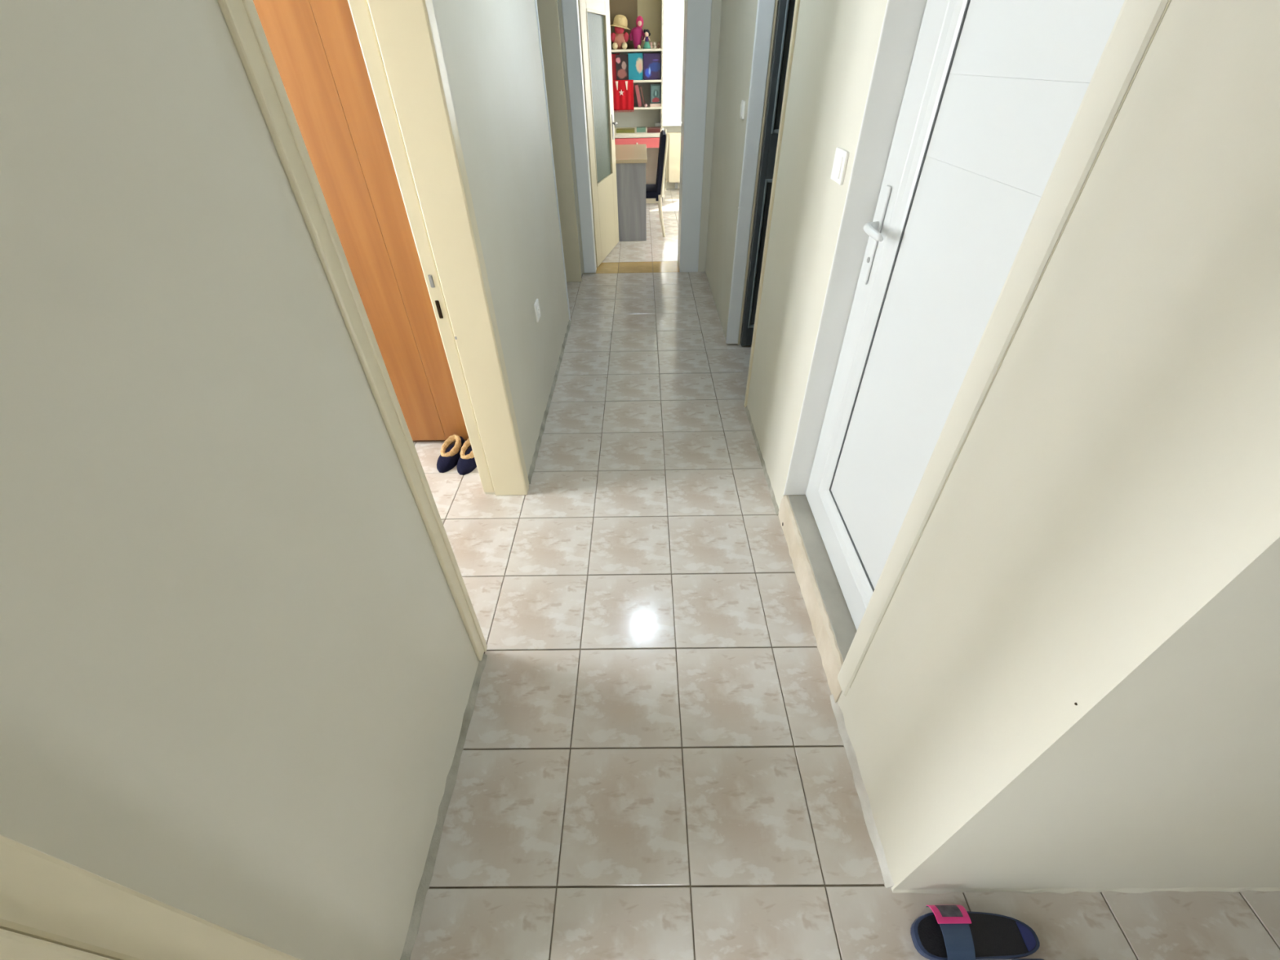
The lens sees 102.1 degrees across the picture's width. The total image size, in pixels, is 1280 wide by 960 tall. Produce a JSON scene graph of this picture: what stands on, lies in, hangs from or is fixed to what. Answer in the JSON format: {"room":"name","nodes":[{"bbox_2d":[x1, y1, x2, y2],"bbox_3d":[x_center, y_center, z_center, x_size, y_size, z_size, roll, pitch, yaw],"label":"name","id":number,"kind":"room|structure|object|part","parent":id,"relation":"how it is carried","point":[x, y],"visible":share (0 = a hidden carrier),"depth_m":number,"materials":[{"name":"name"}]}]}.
{"room":"home hallway","nodes":[
{"label":"home hallway","id":0,"kind":"room"},
{"bbox_2d":[0,0,582,959],"bbox_3d":[-0.655,-0.912,1.561,0.185,2.630,6.370,-1,40,1],"label":"wall","id":1,"kind":"structure","parent":0,"point":[239,662],"depth_m":0.68,"materials":[{"name":"paint"}]},
{"bbox_2d":[0,834,300,959],"bbox_3d":[-0.607,0.343,0.423,0.168,2.120,0.076,-1,40,1],"label":"trim","id":2,"kind":"structure","parent":1,"relation":"attached to","point":[51,908],"depth_m":0.50,"materials":[{"name":"beige paint"}]},
{"bbox_2d":[217,0,528,661],"bbox_3d":[-0.645,-0.501,1.431,0.206,2.140,0.954,-1,40,1],"label":"trim","id":3,"kind":"structure","parent":1,"relation":"attached to","point":[407,40],"depth_m":1.49,"materials":[{"name":"beige paint"}]},
{"bbox_3d":[-0.552,-0.780,1.767,0.015,2.140,0.080,-1,40,1],"label":"architrave","id":4,"kind":"part","parent":3,"relation":"part of","materials":[{"name":"beige paint"}]},
{"bbox_2d":[400,653,487,959],"bbox_3d":[-0.530,0.856,1.441,0.019,0.037,0.835,-1,40,1],"label":"baseboard","id":5,"kind":"structure","parent":1,"relation":"attached to","point":[427,875],"depth_m":1.38,"materials":[{"name":"beige tile"}]},
{"bbox_2d":[533,298,540,322],"bbox_3d":[-0.542,-0.899,2.745,0.014,0.095,0.095,-1,40,1],"label":"wall socket","id":6,"kind":"object","parent":1,"relation":"attached to","point":[536,306],"visible":1,"depth_m":2.73,"materials":[{"name":"white plastic"}]},
{"bbox_2d":[528,320,571,484],"bbox_3d":[-0.532,-0.611,3.223,0.017,0.032,1.950,-1,40,1],"label":"baseboard","id":7,"kind":"structure","parent":1,"relation":"attached to","point":[553,384],"depth_m":2.96,"materials":[{"name":"beige tile"}]},
{"bbox_2d":[534,0,582,320],"bbox_3d":[-0.628,-2.299,3.674,0.168,2.060,0.919,-1,40,1],"label":"trim","id":8,"kind":"structure","parent":1,"relation":"attached to","point":[547,11],"depth_m":3.90,"materials":[{"name":"beige paint"}]},
{"bbox_2d":[558,0,721,274],"bbox_3d":[-0.098,-3.050,4.138,5.000,2.630,0.326,-1,40,1],"label":"wall","id":9,"kind":"structure","parent":0,"point":[716,4],"depth_m":4.13,"materials":[{"name":"paint"}]},
{"bbox_2d":[577,0,618,267],"bbox_3d":[-0.326,-3.083,4.629,0.096,2.018,0.895,7,40,10],"label":"door","id":10,"kind":"structure","parent":9,"relation":"in","point":[594,15],"depth_m":4.55,"materials":[{"name":"beige wood"}]},
{"bbox_3d":[-0.356,-3.271,4.487,0.008,1.151,0.561,7,40,10],"label":"pane","id":11,"kind":"part","parent":10,"relation":"part of","materials":[{"name":"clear glass"}]},
{"bbox_3d":[-0.257,-3.339,4.892,0.006,0.200,0.040,7,40,10],"label":"handle plate","id":12,"kind":"part","parent":10,"relation":"part of","materials":[{"name":"grey plastic"}]},
{"bbox_2d":[561,0,711,272],"bbox_3d":[-0.008,-2.857,4.286,1.060,2.120,0.352,-1,40,1],"label":"trim","id":13,"kind":"structure","parent":9,"relation":"attached to","point":[697,13],"depth_m":4.12,"materials":[{"name":"white wood"}]},
{"bbox_2d":[614,121,680,189],"bbox_3d":[-0.099,-5.389,7.059,5.000,2.740,0.150,-1,40,1],"label":"wall","id":14,"kind":"structure","parent":0,"point":[669,128],"depth_m":7.38,"materials":[{"name":"paint"}]},
{"bbox_2d":[654,116,681,126],"bbox_3d":[0.956,-5.577,6.762,1.520,1.530,0.290,-1,40,1],"label":"window","id":15,"kind":"structure","parent":14,"relation":"in","point":[656,124],"depth_m":7.14,"materials":[{"name":"white plastic"}]},
{"bbox_3d":[0.969,-4.964,7.197,1.520,0.030,0.180,-1,40,1],"label":"sill","id":16,"kind":"part","parent":15,"relation":"part of","materials":[{"name":"white"}]},
{"bbox_2d":[665,132,680,190],"bbox_3d":[0.952,-4.629,7.511,1.170,0.715,0.118,-1,40,1],"label":"radiator","id":17,"kind":"object","parent":14,"relation":"attached to","point":[673,160],"visible":0.32,"depth_m":7.45,"materials":[{"name":"beige metal"}]},
{"bbox_3d":[0.957,-4.675,7.500,1.160,0.600,0.020,-1,40,1],"label":"panel","id":18,"kind":"part","parent":17,"relation":"part of","materials":[{"name":"beige metal"}]},
{"bbox_2d":[666,132,680,133],"bbox_3d":[0.951,-4.890,7.277,1.160,0.015,0.080,-1,40,1],"label":"grille","id":19,"kind":"object","parent":17,"relation":"attached to","point":[667,132],"depth_m":7.25,"materials":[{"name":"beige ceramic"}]},
{"bbox_3d":[0.977,-4.631,7.446,1.120,0.600,0.020,-1,40,1],"label":"panel","id":20,"kind":"part","parent":17,"relation":"part of","materials":[{"name":"beige metal"}]},
{"bbox_2d":[663,0,684,123],"bbox_3d":[1.027,-5.588,6.641,1.455,1.633,0.233,-1,40,1],"label":"lace curtain","id":21,"kind":"object","parent":14,"relation":"hanging from","point":[673,9],"visible":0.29,"depth_m":6.66,"materials":[{"name":"white fabric"}]},
{"bbox_2d":[409,188,1279,959],"bbox_3d":[-0.072,-1.125,3.948,5.000,0.120,10.324,-1,40,1],"label":"floor","id":22,"kind":"structure","parent":0,"point":[654,765],"depth_m":1.59,"materials":[{"name":"tile"}]},
{"bbox_2d":[253,0,468,441],"bbox_3d":[-1.352,-1.187,2.299,1.190,2.120,0.580,-1,40,1],"label":"wardrobe","id":23,"kind":"object","parent":22,"relation":"on","point":[314,45],"visible":0.26,"depth_m":1.99,"materials":[{"name":"brown wood"}]},
{"bbox_2d":[436,434,465,472],"bbox_3d":[-0.960,-0.147,2.617,0.099,0.096,0.235,7,40,10],"label":"slipper","id":24,"kind":"object","parent":22,"relation":"on","point":[451,449],"visible":0.94,"depth_m":2.59,"materials":[{"name":"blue fabric"}]},
{"bbox_2d":[456,437,476,475],"bbox_3d":[-0.856,-0.135,2.600,0.099,0.096,0.235,6,40,8],"label":"slipper","id":25,"kind":"object","parent":22,"relation":"on","point":[466,464],"visible":0.54,"depth_m":2.55,"materials":[{"name":"blue fabric"}]},
{"bbox_2d":[615,144,647,241],"bbox_3d":[-0.262,-3.247,5.828,0.680,0.768,1.115,-1,40,1],"label":"table","id":26,"kind":"object","parent":22,"relation":"on","point":[631,160],"visible":0.52,"depth_m":5.41,"materials":[{"name":"beige wood"}]},
{"bbox_2d":[614,126,664,202],"bbox_3d":[-0.038,-4.365,7.164,0.730,0.785,0.912,-1,40,1],"label":"desk","id":27,"kind":"object","parent":22,"relation":"on","point":[652,144],"visible":0.35,"depth_m":6.69,"materials":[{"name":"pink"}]},
{"bbox_2d":[616,128,635,133],"bbox_3d":[-0.190,-4.588,6.793,0.240,0.035,0.170,-1,40,1],"label":"book","id":28,"kind":"object","parent":27,"relation":"on","point":[618,130],"visible":1,"depth_m":6.74,"materials":[{"name":"yellow paper"}]},
{"bbox_2d":[608,0,664,128],"bbox_3d":[-0.059,-5.425,6.693,0.717,1.450,0.330,-1,40,1],"label":"shelf unit","id":29,"kind":"object","parent":27,"relation":"on","point":[651,11],"visible":0.5,"depth_m":6.63,"materials":[{"name":"beige wood"}]},
{"bbox_2d":[611,53,619,79],"bbox_3d":[-0.317,-5.359,6.717,0.110,0.271,0.046,-1,40,1],"label":"book","id":30,"kind":"object","parent":29,"relation":"on","point":[613,55],"visible":0.34,"depth_m":6.70,"materials":[{"name":"red paper"}]},
{"bbox_2d":[610,26,628,49],"bbox_3d":[-0.257,-5.583,6.509,0.232,0.257,0.188,-1,40,1],"label":"plush toy","id":31,"kind":"object","parent":29,"relation":"on","point":[619,39],"visible":0.92,"depth_m":6.50,"materials":[{"name":"brown"}]},
{"bbox_3d":[-0.337,-5.579,6.520,0.072,0.096,0.064,-1,40,1],"label":"arm","id":32,"kind":"part","parent":31,"relation":"part of","materials":[{"name":"red"}]},
{"bbox_2d":[610,14,630,30],"bbox_3d":[-0.250,-5.682,6.422,0.256,0.146,0.258,-1,40,1],"label":"sun hat","id":33,"kind":"object","parent":31,"relation":"on","point":[620,20],"visible":0.94,"depth_m":6.37,"materials":[{"name":"beige wicker"}]},
{"bbox_3d":[-0.245,-5.691,6.415,0.179,0.123,0.174,-1,40,1],"label":"crown","id":34,"kind":"part","parent":33,"relation":"part of","materials":[{"name":"beige wicker"}]},
{"bbox_3d":[-0.177,-5.582,6.518,0.072,0.096,0.064,-1,40,1],"label":"arm","id":35,"kind":"part","parent":31,"relation":"part of","materials":[{"name":"red"}]},
{"bbox_2d":[615,53,628,79],"bbox_3d":[-0.227,-5.333,6.689,0.165,0.263,0.035,-1,40,1],"label":"book","id":36,"kind":"object","parent":29,"relation":"on","point":[621,60],"visible":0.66,"depth_m":6.68,"materials":[{"name":"brown paper"}]},
{"bbox_2d":[612,80,634,111],"bbox_3d":[-0.221,-5.051,6.809,0.276,0.339,0.067,-1,40,1],"label":"hanging cloth","id":37,"kind":"object","parent":29,"relation":"hanging from","point":[623,90],"visible":0.97,"depth_m":6.78,"materials":[{"name":"red fabric"}]},
{"bbox_3d":[-0.215,-5.835,6.552,0.370,0.592,0.015,-1,40,1],"label":"panel","id":38,"kind":"part","parent":29,"relation":"part of","materials":[{"name":"brown wood"}]},
{"bbox_2d":[627,53,643,79],"bbox_3d":[-0.057,-5.327,6.668,0.185,0.273,0.036,-1,40,1],"label":"book","id":39,"kind":"object","parent":29,"relation":"on","point":[635,60],"visible":0.84,"depth_m":6.66,"materials":[{"name":"teal paper"}]},
{"bbox_3d":[-0.054,-5.286,7.005,0.667,0.838,0.015,-1,40,1],"label":"panel","id":40,"kind":"part","parent":29,"relation":"part of","materials":[{"name":"grey wood"}]},
{"bbox_3d":[-0.061,-5.497,6.620,0.667,0.024,0.310,-1,40,1],"label":"shelf","id":41,"kind":"part","parent":29,"relation":"part of","materials":[{"name":"beige wood"}]},
{"bbox_2d":[629,15,644,48],"bbox_3d":[-0.032,-5.616,6.497,0.167,0.320,0.157,25,46,28],"label":"doll","id":42,"kind":"object","parent":29,"relation":"on","point":[637,33],"visible":0.97,"depth_m":6.47,"materials":[{"name":"pink fabric"}]},
{"bbox_2d":[635,15,643,27],"bbox_3d":[-0.003,-5.694,6.438,0.095,0.125,0.090,-1,40,1],"label":"hood","id":43,"kind":"object","parent":42,"relation":"attached to","point":[639,21],"depth_m":6.41,"materials":[{"name":"pink fabric"}]},
{"bbox_2d":[634,84,641,106],"bbox_3d":[-0.023,-5.134,6.907,0.090,0.239,0.170,-1,40,1],"label":"book","id":44,"kind":"object","parent":29,"relation":"on","point":[637,89],"visible":1,"depth_m":6.84,"materials":[{"name":"red paper"}]},
{"bbox_2d":[640,85,644,106],"bbox_3d":[0.036,-5.128,6.912,0.077,0.222,0.170,-1,40,1],"label":"book","id":45,"kind":"object","parent":29,"relation":"on","point":[642,96],"visible":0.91,"depth_m":6.85,"materials":[{"name":"brown paper"}]},
{"bbox_2d":[643,29,650,48],"bbox_3d":[0.085,-5.514,6.470,0.100,0.188,0.098,-1,40,1],"label":"doll","id":46,"kind":"object","parent":29,"relation":"on","point":[646,46],"visible":1,"depth_m":6.46,"materials":[{"name":"teal plastic"}]},
{"bbox_3d":[-0.056,-5.258,6.817,0.667,0.024,0.310,-1,40,1],"label":"shelf","id":47,"kind":"part","parent":29,"relation":"part of","materials":[{"name":"beige wood"}]},
{"bbox_3d":[-0.051,-5.038,6.999,0.667,0.024,0.310,-1,40,1],"label":"shelf","id":48,"kind":"part","parent":29,"relation":"part of","materials":[{"name":"beige wood"}]},
{"bbox_3d":[0.118,-5.838,6.546,0.297,0.592,0.020,-1,40,1],"label":"panel","id":49,"kind":"part","parent":29,"relation":"part of","materials":[{"name":"beige wood"}]},
{"bbox_2d":[643,53,660,79],"bbox_3d":[0.153,-5.321,6.660,0.215,0.267,0.035,-1,40,1],"label":"book","id":50,"kind":"object","parent":29,"relation":"on","point":[651,61],"visible":1,"depth_m":6.65,"materials":[{"name":"blue paper"}]},
{"bbox_2d":[649,103,661,106],"bbox_3d":[0.208,-5.003,6.904,0.149,0.033,0.084,-1,40,1],"label":"box","id":51,"kind":"object","parent":29,"relation":"on","point":[651,104],"visible":1,"depth_m":6.87,"materials":[{"name":"beige cardboard"}]},
{"bbox_2d":[650,84,661,103],"bbox_3d":[0.208,-5.093,6.825,0.144,0.205,0.028,-1,40,1],"label":"picture frame","id":52,"kind":"object","parent":51,"relation":"on","point":[655,89],"visible":1,"depth_m":6.82,"materials":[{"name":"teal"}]},
{"bbox_3d":[0.286,-5.430,6.689,0.025,1.450,0.330,-1,40,1],"label":"panel","id":53,"kind":"part","parent":29,"relation":"part of","materials":[{"name":"beige wood"}]},
{"bbox_3d":[-0.043,-4.329,6.646,0.660,0.108,0.018,-1,40,1],"label":"drawer","id":54,"kind":"part","parent":27,"relation":"part of","materials":[{"name":"red"}]},
{"bbox_2d":[636,126,645,132],"bbox_3d":[0.015,-4.620,6.819,0.120,0.045,0.170,-1,40,1],"label":"book","id":55,"kind":"object","parent":27,"relation":"on","point":[639,129],"visible":1,"depth_m":6.76,"materials":[{"name":"green paper"}]},
{"bbox_3d":[-0.038,-4.409,7.213,0.680,0.490,0.020,-1,40,1],"label":"modesty panel","id":56,"kind":"part","parent":27,"relation":"part of","materials":[{"name":"beige wood"}]},
{"bbox_2d":[647,127,660,133],"bbox_3d":[0.180,-4.582,6.772,0.170,0.040,0.200,-1,40,1],"label":"book","id":57,"kind":"object","parent":27,"relation":"on","point":[650,130],"visible":0.94,"depth_m":6.70,"materials":[{"name":"red paper"}]},
{"bbox_3d":[0.315,-4.372,7.186,0.025,0.755,0.870,-1,40,1],"label":"panel","id":58,"kind":"part","parent":27,"relation":"part of","materials":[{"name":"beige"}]},
{"bbox_2d":[645,128,668,236],"bbox_3d":[0.036,-3.196,5.609,0.509,0.962,0.424,-1,40,1],"label":"dining chair","id":59,"kind":"object","parent":22,"relation":"on","point":[654,193],"visible":0.64,"depth_m":5.46,"materials":[{"name":"black fabric"}]},
{"bbox_3d":[0.019,-3.104,5.684,0.400,0.050,0.370,-1,40,1],"label":"seat frame","id":60,"kind":"part","parent":59,"relation":"part of","materials":[{"name":"beige wood"}]},
{"bbox_3d":[-0.005,-3.150,5.646,0.425,0.070,0.400,-1,40,1],"label":"seat","id":61,"kind":"part","parent":59,"relation":"part of","materials":[{"name":"black fabric"}]},
{"bbox_3d":[0.219,-3.336,5.493,0.112,0.595,0.390,-1,40,1],"label":"backrest","id":62,"kind":"part","parent":59,"relation":"part of","materials":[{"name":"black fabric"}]},
{"bbox_3d":[0.236,-2.873,5.635,0.089,0.424,0.040,-1,40,1],"label":"leg","id":63,"kind":"part","parent":59,"relation":"part of","materials":[{"name":"beige wood"}]},
{"bbox_3d":[0.249,-3.226,5.324,0.076,0.561,0.024,-1,40,1],"label":"post","id":64,"kind":"part","parent":59,"relation":"part of","materials":[{"name":"beige wood"}]},
{"bbox_2d":[910,904,1039,959],"bbox_3d":[0.759,1.029,1.164,0.277,0.069,0.118,-1,40,1],"label":"slide","id":65,"kind":"object","parent":22,"relation":"on","point":[949,932],"visible":1,"depth_m":1.16,"materials":[{"name":"blue"}]},
{"bbox_3d":[0.709,0.989,1.187,0.051,0.027,0.026,-1,40,1],"label":"buckle plate","id":66,"kind":"part","parent":65,"relation":"part of","materials":[{"name":"grey metal"}]},
{"bbox_2d":[1011,958,1044,959],"bbox_3d":[0.919,1.086,1.091,0.277,0.069,0.118,-1,40,1],"label":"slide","id":67,"kind":"object","parent":22,"relation":"on","point":[1014,958],"visible":1,"depth_m":1.14,"materials":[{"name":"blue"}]},
{"bbox_2d":[705,0,1279,890],"bbox_3d":[0.677,-1.483,2.216,0.182,2.630,4.635,-1,40,1],"label":"wall","id":68,"kind":"structure","parent":0,"point":[1092,580],"depth_m":0.71,"materials":[{"name":"paint"}]},
{"bbox_2d":[739,100,745,119],"bbox_3d":[0.581,-2.100,2.935,0.014,0.085,0.085,-1,40,1],"label":"light switch","id":69,"kind":"object","parent":68,"relation":"attached to","point":[743,102],"visible":1,"depth_m":2.92,"materials":[{"name":"white plastic"}]},
{"bbox_2d":[745,405,778,515],"bbox_3d":[0.606,-0.139,2.621,0.012,0.029,0.900,-1,40,1],"label":"baseboard","id":70,"kind":"structure","parent":68,"relation":"attached to","point":[762,462],"depth_m":2.55,"materials":[{"name":"beige tile"}]},
{"bbox_2d":[725,0,799,407],"bbox_3d":[0.641,-1.501,2.623,0.133,2.120,0.847,-1,40,1],"label":"trim","id":71,"kind":"structure","parent":68,"relation":"attached to","point":[766,15],"depth_m":2.79,"materials":[{"name":"white wood"}]},
{"bbox_2d":[740,0,795,345],"bbox_3d":[1.069,-1.721,2.939,0.778,2.018,0.046,-1,40,1],"label":"door","id":72,"kind":"structure","parent":68,"relation":"in","point":[769,144],"depth_m":2.86,"materials":[{"name":"black wood"}]},
{"bbox_3d":[1.047,-0.993,3.543,0.637,0.128,0.040,-1,40,1],"label":"rail","id":73,"kind":"part","parent":72,"relation":"part of","materials":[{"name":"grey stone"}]},
{"bbox_3d":[1.037,-1.383,3.223,0.598,0.844,0.012,-1,40,1],"label":"panel","id":74,"kind":"part","parent":72,"relation":"part of","materials":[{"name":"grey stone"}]},
{"bbox_3d":[1.028,-1.804,2.874,0.637,0.215,0.040,-1,40,1],"label":"rail","id":75,"kind":"part","parent":72,"relation":"part of","materials":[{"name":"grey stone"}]},
{"bbox_3d":[1.019,-2.156,2.586,0.598,0.659,0.012,-1,40,1],"label":"panel","id":76,"kind":"part","parent":72,"relation":"part of","materials":[{"name":"wood"}]},
{"bbox_2d":[777,494,856,702],"bbox_3d":[0.686,0.382,1.907,0.161,0.130,0.875,-1,40,1],"label":"trim","id":77,"kind":"structure","parent":68,"relation":"attached to","point":[833,628],"depth_m":1.84,"materials":[{"name":"paint"}]},
{"bbox_2d":[830,146,848,185],"bbox_3d":[0.582,-0.919,1.514,0.014,0.082,0.098,-1,40,1],"label":"light switch","id":78,"kind":"object","parent":68,"relation":"attached to","point":[841,157],"visible":1,"depth_m":1.50,"materials":[{"name":"white plastic"}]},
{"bbox_2d":[783,0,927,494],"bbox_3d":[0.648,-0.737,1.534,0.116,2.072,0.008,-1,40,1],"label":"trim","id":79,"kind":"structure","parent":68,"relation":"attached to","point":[903,19],"depth_m":1.50,"materials":[{"name":"white paint"}]},
{"bbox_2d":[829,693,893,888],"bbox_3d":[0.604,0.827,1.441,0.017,0.041,0.490,-1,40,1],"label":"baseboard","id":80,"kind":"structure","parent":68,"relation":"attached to","point":[860,786],"depth_m":1.40,"materials":[{"name":"beige tile"}]},
{"bbox_2d":[805,0,1124,631],"bbox_3d":[0.693,-0.455,1.207,0.138,2.052,0.860,-1,40,1],"label":"door","id":81,"kind":"structure","parent":68,"relation":"in","point":[995,91],"depth_m":1.21,"materials":[{"name":"white plastic"}]},
{"bbox_3d":[0.722,0.267,1.802,0.053,0.169,0.852,-1,40,1],"label":"rail","id":82,"kind":"part","parent":81,"relation":"part of","materials":[{"name":"white plastic"}]},
{"bbox_3d":[0.648,-0.682,1.419,0.050,0.025,0.131,-1,40,1],"label":"handle lever","id":83,"kind":"part","parent":81,"relation":"part of","materials":[{"name":"white plastic"}]},
{"bbox_3d":[0.675,-0.694,1.479,0.008,0.260,0.032,-1,40,1],"label":"handle plate","id":84,"kind":"part","parent":81,"relation":"part of","materials":[{"name":"white plastic"}]},
{"bbox_2d":[837,0,1171,696],"bbox_3d":[0.629,-0.190,0.893,0.090,2.100,0.066,-1,40,1],"label":"trim","id":85,"kind":"structure","parent":68,"relation":"attached to","point":[1135,24],"depth_m":0.78,"materials":[{"name":"paint"}]},
{"bbox_2d":[968,672,1279,888],"bbox_3d":[1.587,-0.058,0.462,1.635,2.630,0.115,-1,40,1],"label":"wall","id":86,"kind":"structure","parent":0,"point":[1205,812],"depth_m":0.96,"materials":[{"name":"paint"}]},
{"bbox_2d":[892,887,1279,893],"bbox_3d":[1.520,0.985,1.242,1.815,0.018,0.010,-1,40,1],"label":"baseboard","id":87,"kind":"structure","parent":86,"relation":"attached to","point":[1184,889],"depth_m":1.25,"materials":[{"name":"paint"}]}
]}

